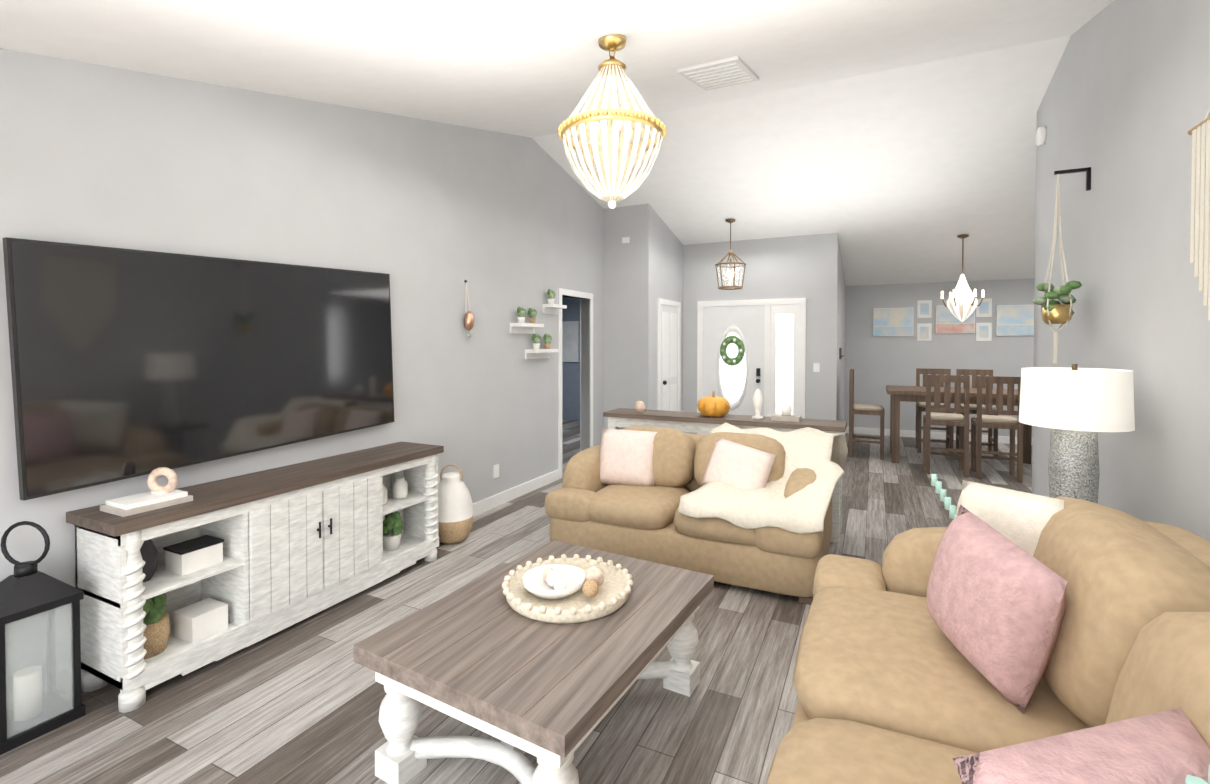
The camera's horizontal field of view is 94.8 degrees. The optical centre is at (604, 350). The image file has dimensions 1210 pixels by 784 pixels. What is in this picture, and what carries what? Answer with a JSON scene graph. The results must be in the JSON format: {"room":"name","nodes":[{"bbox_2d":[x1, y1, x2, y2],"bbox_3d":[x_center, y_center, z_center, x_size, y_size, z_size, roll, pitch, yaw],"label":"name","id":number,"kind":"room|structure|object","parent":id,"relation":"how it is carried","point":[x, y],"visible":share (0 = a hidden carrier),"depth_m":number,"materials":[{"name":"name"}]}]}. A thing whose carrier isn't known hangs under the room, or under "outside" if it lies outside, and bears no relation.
{"room":"dining room and living room","nodes":[
{"label":"dining room and living room","id":0,"kind":"room"},
{"bbox_2d":[0,48,603,689],"bbox_3d":[-1.701,-0.368,3.958,0.120,3.700,7.520,0,1,26],"label":"wall","id":1,"kind":"structure","parent":0,"point":[428,216],"depth_m":3.66,"materials":[{"name":"grey paint"}]},
{"bbox_2d":[3,237,393,500],"bbox_3d":[-1.991,0.031,3.149,0.066,1.138,1.996,0,1,26],"label":"wall-mounted tv","id":2,"kind":"object","parent":1,"relation":"attached to","point":[128,363],"visible":0.98,"depth_m":2.77,"materials":[{"name":"black glass"}]},
{"bbox_2d":[6,470,558,710],"bbox_3d":[-1.901,1.436,3.418,0.018,0.110,6.320,0,1,26],"label":"baseboard","id":3,"kind":"structure","parent":1,"relation":"attached to","point":[496,500],"depth_m":5.33,"materials":[{"name":"white wood"}]},
{"bbox_2d":[464,280,473,337],"bbox_3d":[-1.176,-0.362,4.815,0.090,0.500,0.086,0,1,26],"label":"hanging ornament","id":4,"kind":"object","parent":1,"relation":"attached to","point":[469,321],"visible":0.98,"depth_m":4.79,"materials":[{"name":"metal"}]},
{"bbox_2d":[493,464,498,478],"bbox_3d":[-1.023,1.132,5.232,0.010,0.120,0.080,0,1,26],"label":"electrical outlet plate","id":5,"kind":"object","parent":1,"relation":"attached to","point":[495,471],"visible":1,"depth_m":5.22,"materials":[{"name":"white plastic"}]},
{"bbox_2d":[510,307,543,333],"bbox_3d":[-0.778,-0.306,5.579,0.130,0.264,0.420,0,1,26],"label":"wall shelf","id":6,"kind":"object","parent":1,"relation":"attached to","point":[521,326],"visible":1,"depth_m":5.53,"materials":[{"name":"white wood"}]},
{"bbox_2d":[525,333,558,358],"bbox_3d":[-0.656,-0.050,5.835,0.130,0.264,0.460,0,1,26],"label":"wall shelf","id":7,"kind":"object","parent":1,"relation":"attached to","point":[536,352],"visible":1,"depth_m":5.77,"materials":[{"name":"white wood"}]},
{"bbox_2d":[542,289,566,314],"bbox_3d":[-0.547,-0.534,6.052,0.130,0.264,0.300,0,1,26],"label":"wall shelf","id":8,"kind":"object","parent":1,"relation":"attached to","point":[550,307],"visible":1,"depth_m":5.97,"materials":[{"name":"white wood"}]},
{"bbox_2d":[558,288,592,478],"bbox_3d":[-0.396,0.363,6.661,0.145,2.150,0.840,0,1,26],"label":"door frame","id":9,"kind":"structure","parent":1,"relation":"attached to","point":[583,296],"depth_m":6.95,"materials":[{"name":"white wood"}]},
{"bbox_2d":[0,420,1031,783],"bbox_3d":[1.471,1.513,4.553,10.900,0.080,11.700,0,1,26],"label":"floor","id":10,"kind":"structure","parent":0,"point":[298,702],"depth_m":2.41,"materials":[{"name":"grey wood"}]},
{"bbox_2d":[0,521,85,754],"bbox_3d":[-2.328,1.097,2.241,0.262,0.828,0.262,0,1,26],"label":"lantern","id":11,"kind":"object","parent":10,"relation":"on","point":[28,589],"visible":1,"depth_m":2.22,"materials":[{"name":"black metal"}]},
{"bbox_2d":[66,442,443,712],"bbox_3d":[-1.755,1.013,3.218,0.424,0.963,1.920,0,1,26],"label":"tv console","id":12,"kind":"object","parent":10,"relation":"on","point":[171,581],"visible":1,"depth_m":2.79,"materials":[{"name":"white wood"}]},
{"bbox_2d":[438,464,472,543],"bbox_3d":[-1.196,1.180,4.339,0.330,0.592,0.325,0,1,26],"label":"vase","id":13,"kind":"object","parent":10,"relation":"on","point":[455,513],"visible":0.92,"depth_m":4.23,"materials":[{"name":"ceramic"}]},
{"bbox_2d":[354,540,713,783],"bbox_3d":[-0.195,1.210,2.254,0.900,0.600,1.200,1,1,30],"label":"coffee table","id":14,"kind":"object","parent":10,"relation":"on","point":[547,654],"visible":1,"depth_m":1.98,"materials":[{"name":"brown wood"}]},
{"bbox_2d":[544,423,847,604],"bbox_3d":[0.678,1.024,4.084,1.994,0.913,1.160,0,1,26],"label":"loveseat","id":15,"kind":"object","parent":10,"relation":"on","point":[727,503],"visible":0.98,"depth_m":3.74,"materials":[{"name":"brown fabric"}]},
{"bbox_2d":[678,423,847,533],"bbox_3d":[1.144,0.821,3.855,0.958,0.500,1.160,0,1,26],"label":"throw blanket","id":16,"kind":"object","parent":15,"relation":"on","point":[764,480],"depth_m":3.70,"materials":[{"name":"white fabric"}]},
{"bbox_2d":[603,389,846,542],"bbox_3d":[0.980,0.893,4.836,2.040,1.150,0.360,0,1,26],"label":"table","id":17,"kind":"object","parent":10,"relation":"on","point":[713,409],"visible":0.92,"depth_m":4.72,"materials":[{"name":"wood"}]},
{"bbox_2d":[849,369,884,459],"bbox_3d":[3.557,0.843,7.565,0.430,1.160,0.430,0,1,26],"label":"dining chair","id":18,"kind":"object","parent":10,"relation":"on","point":[867,409],"visible":1,"depth_m":7.45,"materials":[{"name":"brown wood"}]},
{"bbox_2d":[915,368,953,452],"bbox_3d":[4.632,0.839,7.834,0.430,1.160,0.430,0,1,26],"label":"dining chair","id":19,"kind":"object","parent":10,"relation":"on","point":[921,408],"visible":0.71,"depth_m":7.91,"materials":[{"name":"brown wood"}]},
{"bbox_2d":[923,375,969,477],"bbox_3d":[4.035,0.859,6.601,0.430,1.160,0.430,0,1,26],"label":"dining chair","id":20,"kind":"object","parent":10,"relation":"on","point":[930,418],"visible":1,"depth_m":6.44,"materials":[{"name":"brown wood"}]},
{"bbox_2d":[886,385,1031,463],"bbox_3d":[4.547,0.966,7.110,1.700,0.930,0.900,0,1,26],"label":"dining table","id":21,"kind":"object","parent":10,"relation":"on","point":[898,394],"visible":0.58,"depth_m":7.06,"materials":[{"name":"brown wood"}]},
{"bbox_2d":[956,369,997,456],"bbox_3d":[5.082,0.842,7.616,0.430,1.160,0.430,0,1,26],"label":"dining chair","id":22,"kind":"object","parent":10,"relation":"on","point":[974,373],"visible":0.38,"depth_m":7.70,"materials":[{"name":"brown wood"}]},
{"bbox_2d":[766,474,1209,783],"bbox_3d":[1.157,1.027,1.474,1.330,0.993,2.600,0,1,26],"label":"sofa","id":23,"kind":"object","parent":10,"relation":"on","point":[989,634],"visible":1,"depth_m":1.61,"materials":[{"name":"brown fabric"}]},
{"bbox_2d":[971,376,1023,482],"bbox_3d":[4.485,0.863,6.383,0.430,1.160,0.430,0,1,26],"label":"dining chair","id":24,"kind":"object","parent":10,"relation":"on","point":[979,421],"visible":0.98,"depth_m":6.24,"materials":[{"name":"brown wood"}]},
{"bbox_2d":[0,0,1113,285],"bbox_3d":[1.471,-1.532,4.503,10.900,1.530,11.700,0,1,26],"label":"ceiling","id":25,"kind":"structure","parent":0,"point":[890,140],"depth_m":3.97,"materials":[{"name":"white paint"}]},
{"bbox_2d":[558,34,666,208],"bbox_3d":[0.038,-1.191,2.925,0.576,0.885,0.572,0,1,26],"label":"beaded chandelier","id":26,"kind":"object","parent":25,"relation":"hanging from","point":[613,151],"visible":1,"depth_m":2.80,"materials":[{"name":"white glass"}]},
{"bbox_2d":[677,56,758,90],"bbox_3d":[0.804,-1.920,3.875,0.400,0.184,0.705,0,1,26],"label":"ceiling vent","id":27,"kind":"object","parent":25,"relation":"in","point":[731,71],"visible":1,"depth_m":3.78,"materials":[{"name":"white metal"}]},
{"bbox_2d":[715,219,745,289],"bbox_3d":[1.638,-1.258,7.260,0.404,0.895,0.404,0,1,26],"label":"pendant light","id":28,"kind":"object","parent":25,"relation":"hanging from","point":[730,273],"visible":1,"depth_m":7.22,"materials":[{"name":"brown metal"}]},
{"bbox_2d":[941,234,983,321],"bbox_3d":[4.547,-0.918,7.079,0.464,1.098,0.402,0,1,26],"label":"dining chandelier","id":29,"kind":"object","parent":25,"relation":"hanging from","point":[962,303],"visible":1,"depth_m":7.01,"materials":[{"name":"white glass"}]},
{"bbox_2d":[562,297,579,420],"bbox_3d":[-0.003,0.027,10.687,2.680,2.690,0.100,0,1,26],"label":"wall","id":30,"kind":"structure","parent":0,"point":[571,388],"depth_m":10.96,"materials":[{"name":"grey paint"}]},
{"bbox_2d":[562,321,578,361],"bbox_3d":[-0.789,-0.183,10.987,0.600,0.800,0.030,0,1,26],"label":"framed picture","id":31,"kind":"object","parent":30,"relation":"attached to","point":[570,341],"visible":0.29,"depth_m":10.90,"materials":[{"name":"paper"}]},
{"bbox_2d":[604,204,682,429],"bbox_3d":[0.539,-0.249,7.865,0.750,3.334,1.500,0,1,26],"label":"wall","id":32,"kind":"structure","parent":0,"point":[643,270],"depth_m":7.18,"materials":[{"name":"grey paint"}]},
{"bbox_2d":[622,237,629,242],"bbox_3d":[0.268,-1.420,7.136,0.100,0.070,0.010,0,1,26],"label":"air vent","id":33,"kind":"object","parent":32,"relation":"in","point":[625,239],"visible":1,"depth_m":7.13,"materials":[{"name":"white plastic"}]},
{"bbox_2d":[658,298,680,410],"bbox_3d":[0.923,0.361,7.716,0.080,2.120,0.890,0,1,26],"label":"door","id":34,"kind":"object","parent":32,"relation":"attached to","point":[669,355],"visible":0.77,"depth_m":7.71,"materials":[{"name":"paint"}]},
{"bbox_2d":[683,234,827,433],"bbox_3d":[2.086,-0.099,7.907,2.000,3.034,0.120,0,1,26],"label":"wall","id":35,"kind":"structure","parent":0,"point":[787,267],"depth_m":7.72,"materials":[{"name":"grey paint"}]},
{"bbox_2d":[697,298,805,434],"bbox_3d":[2.025,0.349,7.835,1.500,2.140,0.075,0,1,26],"label":"front door","id":36,"kind":"structure","parent":35,"relation":"attached to","point":[771,333],"depth_m":7.79,"materials":[{"name":"paint"}]},
{"bbox_2d":[720,332,745,402],"bbox_3d":[1.806,0.237,7.908,0.380,1.026,0.090,0,1,26],"label":"window","id":37,"kind":"structure","parent":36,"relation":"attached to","point":[732,342],"depth_m":7.92,"materials":[{"name":"white"}]},
{"bbox_2d":[813,363,819,371],"bbox_3d":[2.840,0.225,7.474,0.080,0.120,0.010,0,1,26],"label":"light switch","id":38,"kind":"object","parent":35,"relation":"attached to","point":[816,367],"visible":1,"depth_m":7.47,"materials":[{"name":"white plastic"}]},
{"bbox_2d":[827,233,845,420],"bbox_3d":[3.515,-0.108,8.426,0.120,3.034,2.300,0,1,26],"label":"wall","id":39,"kind":"structure","parent":0,"point":[836,286],"depth_m":7.41,"materials":[{"name":"grey paint"}]},
{"bbox_2d":[839,348,843,358],"bbox_3d":[3.396,0.036,7.986,0.048,0.160,0.300,0,1,26],"label":"frame","id":40,"kind":"object","parent":39,"relation":"attached to","point":[840,353],"visible":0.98,"depth_m":7.86,"materials":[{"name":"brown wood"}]},
{"bbox_2d":[845,278,1034,437],"bbox_3d":[6.360,0.140,8.397,5.270,2.539,0.120,0,1,26],"label":"wall","id":41,"kind":"structure","parent":0,"point":[877,364],"depth_m":8.99,"materials":[{"name":"grey paint"}]},
{"bbox_2d":[873,307,913,335],"bbox_3d":[4.708,-0.472,9.095,0.580,0.460,0.040,0,1,26],"label":"picture","id":42,"kind":"object","parent":41,"relation":"attached to","point":[892,321],"visible":0.98,"depth_m":9.07,"materials":[{"name":"paper"}]},
{"bbox_2d":[917,300,931,317],"bbox_3d":[5.113,-0.669,8.905,0.200,0.280,0.025,0,1,26],"label":"picture frame","id":43,"kind":"object","parent":41,"relation":"attached to","point":[924,307],"depth_m":8.89,"materials":[{"name":"wood"}]},
{"bbox_2d":[917,323,931,340],"bbox_3d":[5.113,-0.299,8.911,0.200,0.280,0.025,0,1,26],"label":"picture frame","id":44,"kind":"object","parent":41,"relation":"attached to","point":[924,330],"depth_m":8.90,"materials":[{"name":"wood"}]},
{"bbox_2d":[846,426,1032,444],"bbox_3d":[6.339,1.355,8.350,5.050,0.110,0.018,0,1,26],"label":"baseboard","id":45,"kind":"structure","parent":41,"relation":"attached to","point":[857,430],"depth_m":9.00,"materials":[{"name":"white wood"}]},
{"bbox_2d":[935,305,974,332],"bbox_3d":[5.482,-0.496,8.720,0.520,0.440,0.040,0,1,26],"label":"picture","id":46,"kind":"object","parent":41,"relation":"attached to","point":[947,321],"visible":0.79,"depth_m":8.73,"materials":[{"name":"paper"}]},
{"bbox_2d":[976,323,991,340],"bbox_3d":[5.827,-0.293,8.565,0.200,0.280,0.025,0,1,26],"label":"picture frame","id":47,"kind":"object","parent":41,"relation":"attached to","point":[983,330],"depth_m":8.56,"materials":[{"name":"wood"}]},
{"bbox_2d":[976,298,991,316],"bbox_3d":[5.827,-0.663,8.559,0.200,0.280,0.025,0,1,26],"label":"picture frame","id":48,"kind":"object","parent":41,"relation":"attached to","point":[985,308],"depth_m":8.55,"materials":[{"name":"wood"}]},
{"bbox_2d":[996,305,1033,335],"bbox_3d":[6.229,-0.460,8.358,0.580,0.460,0.040,0,1,26],"label":"picture","id":49,"kind":"object","parent":41,"relation":"attached to","point":[1014,320],"visible":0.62,"depth_m":8.37,"materials":[{"name":"paper"}]},
{"bbox_2d":[1032,104,1040,493],"bbox_3d":[5.143,-0.282,3.845,3.500,3.532,0.120,0,1,26],"label":"wall","id":50,"kind":"structure","parent":0,"point":[1035,308],"depth_m":4.61,"materials":[{"name":"grey paint"}]},
{"bbox_2d":[1019,364,1134,503],"bbox_3d":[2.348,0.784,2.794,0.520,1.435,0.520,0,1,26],"label":"table lamp","id":51,"kind":"object","parent":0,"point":[1075,408],"visible":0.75,"depth_m":2.69,"materials":[{"name":"fabric"}]},
{"bbox_2d":[1032,0,1209,540],"bbox_3d":[2.188,-0.329,1.620,0.120,3.700,6.700,0,1,26],"label":"wall","id":52,"kind":"structure","parent":0,"point":[1125,106],"depth_m":2.83,"materials":[{"name":"grey paint"}]},
{"bbox_2d":[1036,126,1046,145],"bbox_3d":[3.467,-1.706,4.423,0.040,0.140,0.136,0,1,26],"label":"smoke detector","id":53,"kind":"object","parent":52,"relation":"attached to","point":[1041,135],"visible":1,"depth_m":4.38,"materials":[{"name":"white plastic"}]},
{"bbox_2d":[1032,167,1090,362],"bbox_3d":[2.890,-0.531,3.538,0.291,1.220,0.241,0,1,26],"label":"hanging plant","id":54,"kind":"object","parent":52,"relation":"hanging from","point":[1054,311],"visible":1,"depth_m":3.52,"materials":[{"name":"green plant"}]},
{"bbox_2d":[1187,108,1209,320],"bbox_3d":[2.302,-0.532,2.033,0.026,1.193,0.650,0,1,26],"label":"art","id":55,"kind":"object","parent":52,"relation":"attached to","point":[1200,218],"visible":0.98,"depth_m":2.22,"materials":[{"name":"fabric"},{"name":"wood"}]}
]}

